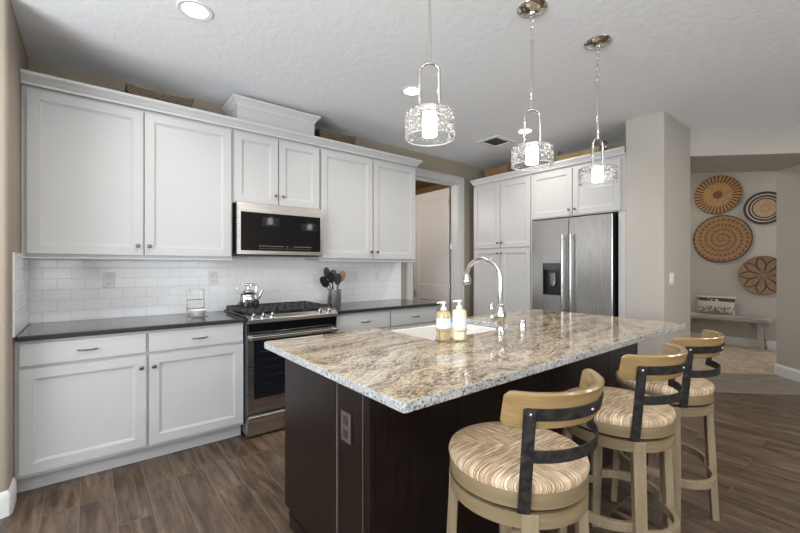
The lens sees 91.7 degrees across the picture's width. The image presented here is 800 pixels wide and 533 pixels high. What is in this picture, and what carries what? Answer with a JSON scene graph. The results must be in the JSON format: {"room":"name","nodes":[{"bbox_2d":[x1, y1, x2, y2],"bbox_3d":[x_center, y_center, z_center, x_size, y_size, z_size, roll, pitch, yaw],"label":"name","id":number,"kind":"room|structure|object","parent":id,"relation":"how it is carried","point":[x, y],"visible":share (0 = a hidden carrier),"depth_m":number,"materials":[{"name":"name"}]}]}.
{"room":"kitchen","nodes":[
{"label":"kitchen","id":0,"kind":"room"},
{"bbox_2d":[0,0,27,491],"bbox_3d":[-3.358,-0.065,1.587,2.600,2.743,0.920,0,0,-39],"label":"wall","id":1,"kind":"structure","parent":0,"point":[13,55],"depth_m":2.05,"materials":[{"name":"beige paint"}]},
{"bbox_2d":[0,477,16,518],"bbox_3d":[-3.111,1.240,1.288,2.614,0.132,0.174,0,0,-39],"label":"baseboard","id":2,"kind":"structure","parent":1,"relation":"attached to","point":[8,498],"depth_m":2.04,"materials":[{"name":"white"}]},
{"bbox_2d":[12,252,28,337],"bbox_3d":[-2.344,0.157,2.408,0.009,0.471,0.660,0,0,-39],"label":"backsplash","id":3,"kind":"structure","parent":1,"relation":"attached to","point":[20,266],"depth_m":2.30,"materials":[{"name":"tile"}]},
{"bbox_2d":[28,57,484,324],"bbox_3d":[-0.540,-0.065,4.345,5.245,2.743,0.120,0,0,-39],"label":"wall","id":4,"kind":"structure","parent":0,"point":[468,172],"depth_m":4.74,"materials":[{"name":"beige paint"}]},
{"bbox_2d":[103,272,114,287],"bbox_3d":[-2.195,0.103,2.931,0.072,0.116,0.009,0,0,-39],"label":"wall outlet","id":5,"kind":"object","parent":4,"relation":"attached to","point":[108,278],"visible":1,"depth_m":2.93,"materials":[{"name":"white plastic"}]},
{"bbox_2d":[21,84,231,259],"bbox_3d":[-1.945,-0.592,2.901,1.243,1.084,0.383,0,0,-39],"label":"upper cabinet","id":6,"kind":"object","parent":4,"relation":"attached to","point":[100,179],"visible":0.91,"depth_m":2.70,"materials":[{"name":"grey wood"}]},
{"bbox_2d":[124,83,193,118],"bbox_3d":[-1.848,-1.224,2.989,0.439,0.180,0.200,0,0,-39],"label":"wicker basket","id":7,"kind":"object","parent":6,"relation":"on","point":[131,89],"visible":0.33,"depth_m":2.90,"materials":[{"name":"brown wicker"}]},
{"bbox_2d":[208,272,216,284],"bbox_3d":[-1.631,0.103,3.380,0.072,0.116,0.009,0,0,-39],"label":"wall outlet","id":8,"kind":"object","parent":4,"relation":"attached to","point":[212,276],"visible":1,"depth_m":3.38,"materials":[{"name":"white plastic"}]},
{"bbox_2d":[29,256,400,323],"bbox_3d":[-1.266,0.149,3.683,3.266,0.486,0.009,0,0,-39],"label":"backsplash","id":9,"kind":"structure","parent":4,"relation":"attached to","point":[60,290],"depth_m":3.21,"materials":[{"name":"tile"}]},
{"bbox_2d":[222,94,320,144],"bbox_3d":[-1.158,-1.267,3.528,0.775,0.265,0.368,0,0,-39],"label":"crown molding","id":10,"kind":"structure","parent":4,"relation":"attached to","point":[237,106],"depth_m":3.37,"materials":[{"name":"grey wood"}]},
{"bbox_2d":[232,128,318,209],"bbox_3d":[-1.152,-0.830,3.533,0.781,0.608,0.383,0,0,-39],"label":"upper cabinet","id":11,"kind":"object","parent":4,"relation":"attached to","point":[270,170],"visible":0.95,"depth_m":3.38,"materials":[{"name":"grey wood"}]},
{"bbox_2d":[232,201,322,256],"bbox_3d":[-1.137,-0.306,3.513,0.760,0.433,0.414,0,0,-39],"label":"microwave","id":12,"kind":"object","parent":11,"relation":"attached to","point":[258,230],"visible":0.98,"depth_m":3.31,"materials":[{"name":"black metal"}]},
{"bbox_2d":[353,271,357,280],"bbox_3d":[-0.490,0.103,4.290,0.072,0.116,0.009,0,0,-39],"label":"wall outlet","id":13,"kind":"object","parent":4,"relation":"attached to","point":[355,273],"visible":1,"depth_m":4.29,"materials":[{"name":"white plastic"}]},
{"bbox_2d":[305,147,414,261],"bbox_3d":[-0.380,-0.592,4.148,1.190,1.084,0.383,0,0,-39],"label":"upper cabinet","id":14,"kind":"object","parent":4,"relation":"attached to","point":[367,204],"visible":0.96,"depth_m":3.98,"materials":[{"name":"grey wood"}]},
{"bbox_2d":[20,69,422,166],"bbox_3d":[-1.146,-1.163,3.525,3.269,0.070,0.399,0,0,-39],"label":"crown molding","id":15,"kind":"structure","parent":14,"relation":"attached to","point":[27,77],"depth_m":2.95,"materials":[{"name":"grey wood"}]},
{"bbox_2d":[314,128,355,152],"bbox_3d":[-0.671,-1.232,3.927,0.419,0.195,0.200,0,0,-39],"label":"wicker basket","id":16,"kind":"object","parent":14,"relation":"on","point":[319,132],"visible":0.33,"depth_m":3.82,"materials":[{"name":"brown wicker"}]},
{"bbox_2d":[374,270,378,280],"bbox_3d":[-0.268,0.103,4.468,0.072,0.116,0.009,0,0,-39],"label":"wall outlet","id":17,"kind":"object","parent":4,"relation":"attached to","point":[376,272],"visible":1,"depth_m":4.46,"materials":[{"name":"white plastic"}]},
{"bbox_2d":[413,188,450,313],"bbox_3d":[0.445,0.092,5.771,0.101,2.405,0.820,0,0,-37],"label":"door","id":18,"kind":"structure","parent":4,"relation":"in","point":[432,264],"depth_m":5.75,"materials":[{"name":"grey wood"}]},
{"bbox_2d":[406,167,463,322],"bbox_3d":[0.447,0.039,5.116,1.020,2.535,0.146,0,0,-39],"label":"trim","id":19,"kind":"structure","parent":4,"relation":"attached to","point":[456,183],"depth_m":5.34,"materials":[{"name":"grey wood"}]},
{"bbox_2d":[0,344,799,532],"bbox_3d":[2.212,1.337,1.603,11.330,0.060,7.600,0,0,-39],"label":"floor","id":20,"kind":"structure","parent":0,"point":[236,484],"depth_m":2.32,"materials":[{"name":"brown wood"}]},
{"bbox_2d":[14,323,242,492],"bbox_3d":[-1.857,0.865,2.792,1.246,0.884,0.664,0,0,-39],"label":"base cabinet","id":21,"kind":"object","parent":20,"relation":"on","point":[84,405],"visible":0.94,"depth_m":2.48,"materials":[{"name":"grey wood"}]},
{"bbox_2d":[16,311,244,341],"bbox_3d":[-1.854,0.407,2.798,1.239,0.030,0.639,0,0,-39],"label":"countertop","id":22,"kind":"structure","parent":21,"relation":"on","point":[67,329],"depth_m":2.63,"materials":[{"name":"grey stone"}]},
{"bbox_2d":[186,289,206,316],"bbox_3d":[-1.602,0.289,3.074,0.131,0.207,0.150,0,0,-39],"label":"stand","id":23,"kind":"object","parent":22,"relation":"on","point":[199,289],"visible":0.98,"depth_m":3.13,"materials":[{"name":"clear glass"}]},
{"bbox_2d":[188,309,206,315],"bbox_3d":[-1.599,0.364,3.070,0.138,0.042,0.138,0,0,-39],"label":"bowl","id":24,"kind":"object","parent":23,"relation":"in","point":[195,312],"visible":1,"depth_m":3.04,"materials":[{"name":"white ceramic"}]},
{"bbox_2d":[224,301,338,436],"bbox_3d":[-1.038,0.825,3.393,0.764,0.963,0.708,0,0,-39],"label":"range","id":25,"kind":"object","parent":20,"relation":"on","point":[263,369],"visible":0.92,"depth_m":3.04,"materials":[{"name":"silver metal"}]},
{"bbox_2d":[236,283,262,307],"bbox_3d":[-1.299,0.244,3.329,0.176,0.197,0.179,0,0,23],"label":"kettle","id":26,"kind":"object","parent":25,"relation":"on","point":[247,298],"visible":1,"depth_m":3.27,"materials":[{"name":"silver metal"}]},
{"bbox_2d":[224,308,327,317],"bbox_3d":[-1.061,0.385,3.422,0.764,0.014,0.635,0,0,-39],"label":"cooktop","id":27,"kind":"object","parent":25,"relation":"in","point":[232,311],"depth_m":3.20,"materials":[{"name":"silver metal"}]},
{"bbox_2d":[336,306,435,332],"bbox_3d":[-0.270,0.865,4.057,1.248,0.884,0.664,0,0,-39],"label":"base cabinet","id":28,"kind":"object","parent":20,"relation":"on","point":[395,319],"visible":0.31,"depth_m":3.81,"materials":[{"name":"grey wood"}]},
{"bbox_2d":[326,299,439,313],"bbox_3d":[-0.264,0.407,4.066,1.272,0.030,0.639,0,0,-39],"label":"countertop","id":29,"kind":"structure","parent":28,"relation":"on","point":[366,306],"depth_m":3.93,"materials":[{"name":"grey stone"}]},
{"bbox_2d":[327,289,340,305],"bbox_3d":[-0.665,0.310,3.932,0.143,0.164,0.143,0,0,-39],"label":"utensil crock","id":30,"kind":"object","parent":29,"relation":"on","point":[333,295],"visible":0.92,"depth_m":3.87,"materials":[{"name":"silver metal"}]},
{"bbox_2d":[320,276,328,289],"bbox_3d":[-0.711,0.241,3.882,0.197,0.292,0.042,0,0,-42],"label":"utensil","id":31,"kind":"object","parent":30,"relation":"in","point":[324,282],"visible":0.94,"depth_m":3.84,"materials":[{"name":"black plastic"}]},
{"bbox_2d":[323,267,330,288],"bbox_3d":[-0.720,0.197,3.937,0.111,0.378,0.023,0,0,-29],"label":"utensil","id":32,"kind":"object","parent":30,"relation":"in","point":[326,270],"visible":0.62,"depth_m":3.92,"materials":[{"name":"black plastic"}]},
{"bbox_2d":[327,272,334,288],"bbox_3d":[-0.663,0.218,3.861,0.044,0.336,0.127,0,0,40],"label":"utensil","id":33,"kind":"object","parent":30,"relation":"in","point":[330,275],"visible":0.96,"depth_m":3.83,"materials":[{"name":"black plastic"}]},
{"bbox_2d":[335,273,340,288],"bbox_3d":[-0.624,0.226,3.877,0.075,0.318,0.039,0,0,17],"label":"utensil","id":34,"kind":"object","parent":30,"relation":"in","point":[338,276],"visible":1,"depth_m":3.87,"materials":[{"name":"black plastic"}]},
{"bbox_2d":[337,271,345,288],"bbox_3d":[-0.629,0.214,3.957,0.158,0.345,0.025,0,0,-31],"label":"utensil","id":35,"kind":"object","parent":30,"relation":"in","point":[343,273],"visible":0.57,"depth_m":3.98,"materials":[{"name":"brown wood"}]},
{"bbox_2d":[285,324,637,532],"bbox_3d":[0.578,0.865,2.409,2.371,0.883,0.766,0,0,-39],"label":"kitchen island","id":36,"kind":"object","parent":20,"relation":"on","point":[355,463],"visible":0.53,"depth_m":1.59,"materials":[{"name":"brown wood"}]},
{"bbox_2d":[343,415,347,425],"bbox_3d":[-0.212,0.596,1.502,0.004,0.032,0.032,0,0,-39],"label":"socket","id":37,"kind":"object","parent":36,"relation":"attached to","point":[345,417],"depth_m":1.50,"materials":[{"name":"grey plastic"}]},
{"bbox_2d":[343,429,347,438],"bbox_3d":[-0.212,0.647,1.502,0.004,0.032,0.032,0,0,-39],"label":"socket","id":38,"kind":"object","parent":36,"relation":"attached to","point":[345,431],"depth_m":1.50,"materials":[{"name":"grey plastic"}]},
{"bbox_2d":[341,410,350,444],"bbox_3d":[-0.209,0.622,1.504,0.006,0.116,0.072,0,0,-39],"label":"outlet plate","id":39,"kind":"object","parent":36,"relation":"attached to","point":[345,414],"depth_m":1.50,"materials":[{"name":"grey plastic"}]},
{"bbox_2d":[264,309,684,412],"bbox_3d":[0.626,0.406,2.342,2.498,0.033,1.164,0,0,-39],"label":"island countertop","id":40,"kind":"structure","parent":36,"relation":"on","point":[405,373],"depth_m":1.78,"materials":[{"name":"beige stone"}]},
{"bbox_2d":[390,323,495,339],"bbox_3d":[0.304,0.550,2.511,0.782,0.253,0.560,0,0,-39],"label":"farmhouse sink","id":41,"kind":"object","parent":40,"relation":"in","point":[427,332],"visible":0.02,"depth_m":2.74,"materials":[{"name":"white ceramic"}]},
{"bbox_2d":[435,328,467,340],"bbox_3d":[0.272,0.359,2.051,0.170,0.055,0.088,0,0,-1],"label":"soap caddy","id":42,"kind":"object","parent":40,"relation":"on","point":[451,328],"visible":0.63,"depth_m":2.02,"materials":[{"name":"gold metal"}]},
{"bbox_2d":[436,301,450,339],"bbox_3d":[0.230,0.282,2.051,0.077,0.199,0.077,0,0,-39],"label":"soap bottle","id":43,"kind":"object","parent":42,"relation":"in","point":[443,317],"visible":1,"depth_m":2.02,"materials":[{"name":"brown plastic"}]},
{"bbox_2d":[452,300,466,339],"bbox_3d":[0.313,0.279,2.052,0.077,0.207,0.077,0,0,-39],"label":"soap bottle","id":44,"kind":"object","parent":42,"relation":"in","point":[459,315],"visible":1,"depth_m":2.02,"materials":[{"name":"beige plastic"}]},
{"bbox_2d":[462,257,506,332],"bbox_3d":[0.493,0.164,2.366,0.122,0.450,0.319,0,0,-41],"label":"kitchen faucet","id":45,"kind":"object","parent":40,"relation":"on","point":[499,316],"visible":1,"depth_m":2.28,"materials":[{"name":"silver metal"}]},
{"bbox_2d":[494,303,506,332],"bbox_3d":[0.591,0.303,2.289,0.074,0.171,0.074,0,0,-41],"label":"faucet","id":46,"kind":"object","parent":45,"relation":"attached to","point":[500,313],"depth_m":2.27,"materials":[{"name":"silver metal"}]},
{"bbox_2d":[518,319,525,330],"bbox_3d":[0.749,0.357,2.380,0.047,0.064,0.047,0,0,-39],"label":"air gap cap","id":47,"kind":"object","parent":40,"relation":"on","point":[521,322],"visible":1,"depth_m":2.36,"materials":[{"name":"silver metal"}]},
{"bbox_2d":[474,173,533,315],"bbox_3d":[1.517,0.086,5.176,0.653,2.440,0.895,0,0,-39],"label":"pantry cabinet","id":48,"kind":"object","parent":20,"relation":"on","point":[503,220],"visible":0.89,"depth_m":4.95,"materials":[{"name":"grey wood"}]},
{"bbox_2d":[484,164,517,176],"bbox_3d":[1.396,-1.250,5.377,0.240,0.230,0.399,0,0,-39],"label":"wicker basket","id":49,"kind":"object","parent":48,"relation":"on","point":[506,168],"visible":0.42,"depth_m":5.27,"materials":[{"name":"brown wicker"}]},
{"bbox_2d":[470,146,624,185],"bbox_3d":[1.837,-1.145,4.787,0.666,0.070,1.973,0,0,-39],"label":"crown molding","id":50,"kind":"structure","parent":48,"relation":"on","point":[619,150],"depth_m":4.37,"materials":[{"name":"grey wood"}]},
{"bbox_2d":[446,369,604,532],"bbox_3d":[0.391,0.822,1.276,0.473,0.967,0.498,0,0,-39],"label":"bar stool","id":51,"kind":"object","parent":20,"relation":"on","point":[524,475],"visible":1,"depth_m":1.10,"materials":[{"name":"brown wood"}]},
{"bbox_2d":[532,213,618,316],"bbox_3d":[2.071,0.387,4.429,0.718,1.840,0.915,0,0,-39],"label":"refrigerator","id":52,"kind":"object","parent":20,"relation":"on","point":[575,260],"visible":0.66,"depth_m":4.16,"materials":[{"name":"silver metal"}]},
{"bbox_2d":[557,343,687,532],"bbox_3d":[0.964,0.822,1.716,0.473,0.967,0.498,0,0,-39],"label":"bar stool","id":53,"kind":"object","parent":20,"relation":"on","point":[638,423],"visible":0.78,"depth_m":1.53,"materials":[{"name":"brown wood"}]},
{"bbox_2d":[619,211,625,317],"bbox_3d":[2.451,0.378,4.059,0.614,1.858,0.067,0,0,-39],"label":"panel","id":54,"kind":"object","parent":20,"relation":"on","point":[622,214],"visible":0.25,"depth_m":3.86,"materials":[{"name":"grey wood"}]},
{"bbox_2d":[610,329,724,532],"bbox_3d":[1.419,0.822,2.079,0.467,0.967,0.495,0,0,-39],"label":"bar stool","id":55,"kind":"object","parent":20,"relation":"on","point":[697,400],"visible":0.64,"depth_m":1.89,"materials":[{"name":"brown wood"}]},
{"bbox_2d":[690,311,773,351],"bbox_3d":[5.329,1.054,6.468,0.370,0.505,1.270,0,0,-39],"label":"bench","id":56,"kind":"object","parent":20,"relation":"on","point":[762,323],"visible":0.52,"depth_m":6.11,"materials":[{"name":"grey wood"}]},
{"bbox_2d":[695,295,735,314],"bbox_3d":[5.337,0.648,6.576,0.155,0.307,0.530,0,0,-39],"label":"throw pillow","id":57,"kind":"object","parent":56,"relation":"on","point":[705,304],"visible":1,"depth_m":6.52,"materials":[{"name":"fabric"}]},
{"bbox_2d":[11,0,799,168],"bbox_3d":[1.247,-1.466,0.833,8.860,0.060,7.600,0,0,-39],"label":"ceiling","id":58,"kind":"structure","parent":0,"point":[706,64],"depth_m":2.71,"materials":[{"name":"white paint"}]},
{"bbox_2d":[176,0,212,20],"bbox_3d":[-1.148,-1.433,2.176,0.184,0.005,0.184,0,0,-39],"label":"recessed light","id":59,"kind":"object","parent":58,"relation":"in","point":[193,9],"visible":1,"depth_m":2.17,"materials":[{"name":"white plastic"}]},
{"bbox_2d":[401,86,422,95],"bbox_3d":[0.098,-1.433,3.180,0.184,0.005,0.184,0,0,-39],"label":"recessed light","id":60,"kind":"object","parent":58,"relation":"in","point":[409,90],"visible":0.91,"depth_m":3.18,"materials":[{"name":"white plastic"}]},
{"bbox_2d":[405,0,454,146],"bbox_3d":[0.135,-1.008,1.762,0.228,0.858,0.228,0,0,-1],"label":"pendant light","id":61,"kind":"object","parent":58,"relation":"hanging from","point":[429,117],"visible":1,"depth_m":1.74,"materials":[{"name":"clear glass"}]},
{"bbox_2d":[477,135,514,147],"bbox_3d":[1.100,-1.431,4.457,0.330,0.012,0.290,0,0,-39],"label":"ceiling vent","id":62,"kind":"object","parent":58,"relation":"in","point":[495,141],"visible":1,"depth_m":4.46,"materials":[{"name":"white plastic"}]},
{"bbox_2d":[516,128,533,133],"bbox_3d":[1.325,-1.433,4.119,0.184,0.005,0.184,0,0,-39],"label":"recessed light","id":63,"kind":"object","parent":58,"relation":"in","point":[528,130],"visible":0.75,"depth_m":4.12,"materials":[{"name":"white plastic"}]},
{"bbox_2d":[511,0,553,170],"bbox_3d":[0.737,-0.998,2.166,0.228,0.878,0.228,0,0,-3],"label":"pendant light","id":64,"kind":"object","parent":58,"relation":"hanging from","point":[529,9],"visible":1,"depth_m":2.15,"materials":[{"name":"clear glass"}]},
{"bbox_2d":[578,35,617,186],"bbox_3d":[1.269,-0.984,2.493,0.228,0.906,0.228,0,0,-24],"label":"pendant light","id":65,"kind":"object","parent":58,"relation":"hanging from","point":[596,43],"visible":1,"depth_m":2.48,"materials":[{"name":"silver metal"}]},
{"bbox_2d":[413,180,450,299],"bbox_3d":[-0.235,-0.090,5.931,2.700,2.793,1.980,0,0,-39],"label":"wall","id":66,"kind":"structure","parent":0,"point":[421,187],"depth_m":6.92,"materials":[{"name":"paint"}]},
{"bbox_2d":[518,140,625,169],"bbox_3d":[2.135,-0.065,5.081,0.145,2.743,2.065,0,0,-39],"label":"wall","id":67,"kind":"structure","parent":0,"point":[621,143],"depth_m":4.58,"materials":[{"name":"beige paint"}]},
{"bbox_2d":[532,152,625,220],"bbox_3d":[2.121,-0.844,4.418,0.653,0.580,1.040,0,0,-39],"label":"upper cabinet","id":68,"kind":"object","parent":67,"relation":"attached to","point":[556,193],"visible":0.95,"depth_m":4.22,"materials":[{"name":"grey wood"}]},
{"bbox_2d":[556,140,608,160],"bbox_3d":[2.072,-1.253,4.433,0.220,0.237,0.528,0,0,-39],"label":"wicker basket","id":69,"kind":"object","parent":68,"relation":"on","point":[598,148],"visible":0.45,"depth_m":4.34,"materials":[{"name":"wicker"}]},
{"bbox_2d":[626,111,689,354],"bbox_3d":[2.635,-0.065,3.952,0.770,2.743,0.325,0,0,-39],"label":"wall column","id":70,"kind":"structure","parent":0,"point":[657,144],"depth_m":3.73,"materials":[{"name":"beige paint"}]},
{"bbox_2d":[669,273,673,284],"bbox_3d":[2.595,0.117,3.705,0.116,0.116,0.010,0,0,-39],"label":"light switch","id":71,"kind":"object","parent":70,"relation":"attached to","point":[671,275],"visible":1,"depth_m":3.68,"materials":[{"name":"white plastic"}]},
{"bbox_2d":[690,171,776,341],"bbox_3d":[4.830,-0.218,5.161,3.040,3.050,4.900,0,0,-39],"label":"wall","id":72,"kind":"structure","parent":0,"point":[708,278],"depth_m":6.45,"materials":[{"name":"beige paint"}]},
{"bbox_2d":[694,175,741,213],"bbox_3d":[5.419,-1.224,6.629,0.042,0.650,0.650,0,0,-39],"label":"platter","id":73,"kind":"object","parent":72,"relation":"attached to","point":[719,194],"visible":1,"depth_m":6.62,"materials":[{"name":"brown wicker"}]},
{"bbox_2d":[693,215,752,261],"bbox_3d":[5.454,-0.469,6.586,0.042,0.800,0.800,0,0,-39],"label":"platter","id":74,"kind":"object","parent":72,"relation":"attached to","point":[721,238],"visible":1,"depth_m":6.58,"materials":[{"name":"brown wicker"}]},
{"bbox_2d":[690,332,776,349],"bbox_3d":[5.919,1.240,6.030,0.014,0.132,4.700,0,0,-39],"label":"baseboard","id":75,"kind":"structure","parent":72,"relation":"attached to","point":[772,345],"depth_m":6.37,"materials":[{"name":"white wood"}]},
{"bbox_2d":[738,256,776,294],"bbox_3d":[5.781,0.141,6.175,0.042,0.620,0.620,0,0,-39],"label":"platter","id":76,"kind":"object","parent":72,"relation":"attached to","point":[757,275],"visible":0.79,"depth_m":6.21,"materials":[{"name":"brown wicker"}]},
{"bbox_2d":[743,191,776,223],"bbox_3d":[5.790,-0.928,6.164,0.042,0.520,0.520,0,0,-39],"label":"platter","id":77,"kind":"object","parent":72,"relation":"attached to","point":[760,208],"visible":0.87,"depth_m":6.19,"materials":[{"name":"beige wicker"}]},
{"bbox_2d":[690,125,799,172],"bbox_3d":[3.796,-1.448,4.381,1.436,0.590,0.800,0,0,6],"label":"wall header","id":78,"kind":"structure","parent":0,"point":[766,148],"depth_m":4.04,"materials":[{"name":"beige paint"}]},
{"bbox_2d":[777,165,799,369],"bbox_3d":[6.041,-0.218,2.840,1.140,3.050,4.760,0,0,-39],"label":"wall","id":79,"kind":"structure","parent":0,"point":[788,179],"depth_m":4.52,"materials":[{"name":"beige paint"}]},
{"bbox_2d":[774,364,799,381],"bbox_3d":[5.994,1.240,2.879,1.144,0.132,4.680,0,0,-39],"label":"baseboard","id":80,"kind":"structure","parent":79,"relation":"attached to","point":[780,370],"depth_m":4.53,"materials":[{"name":"white wood"}]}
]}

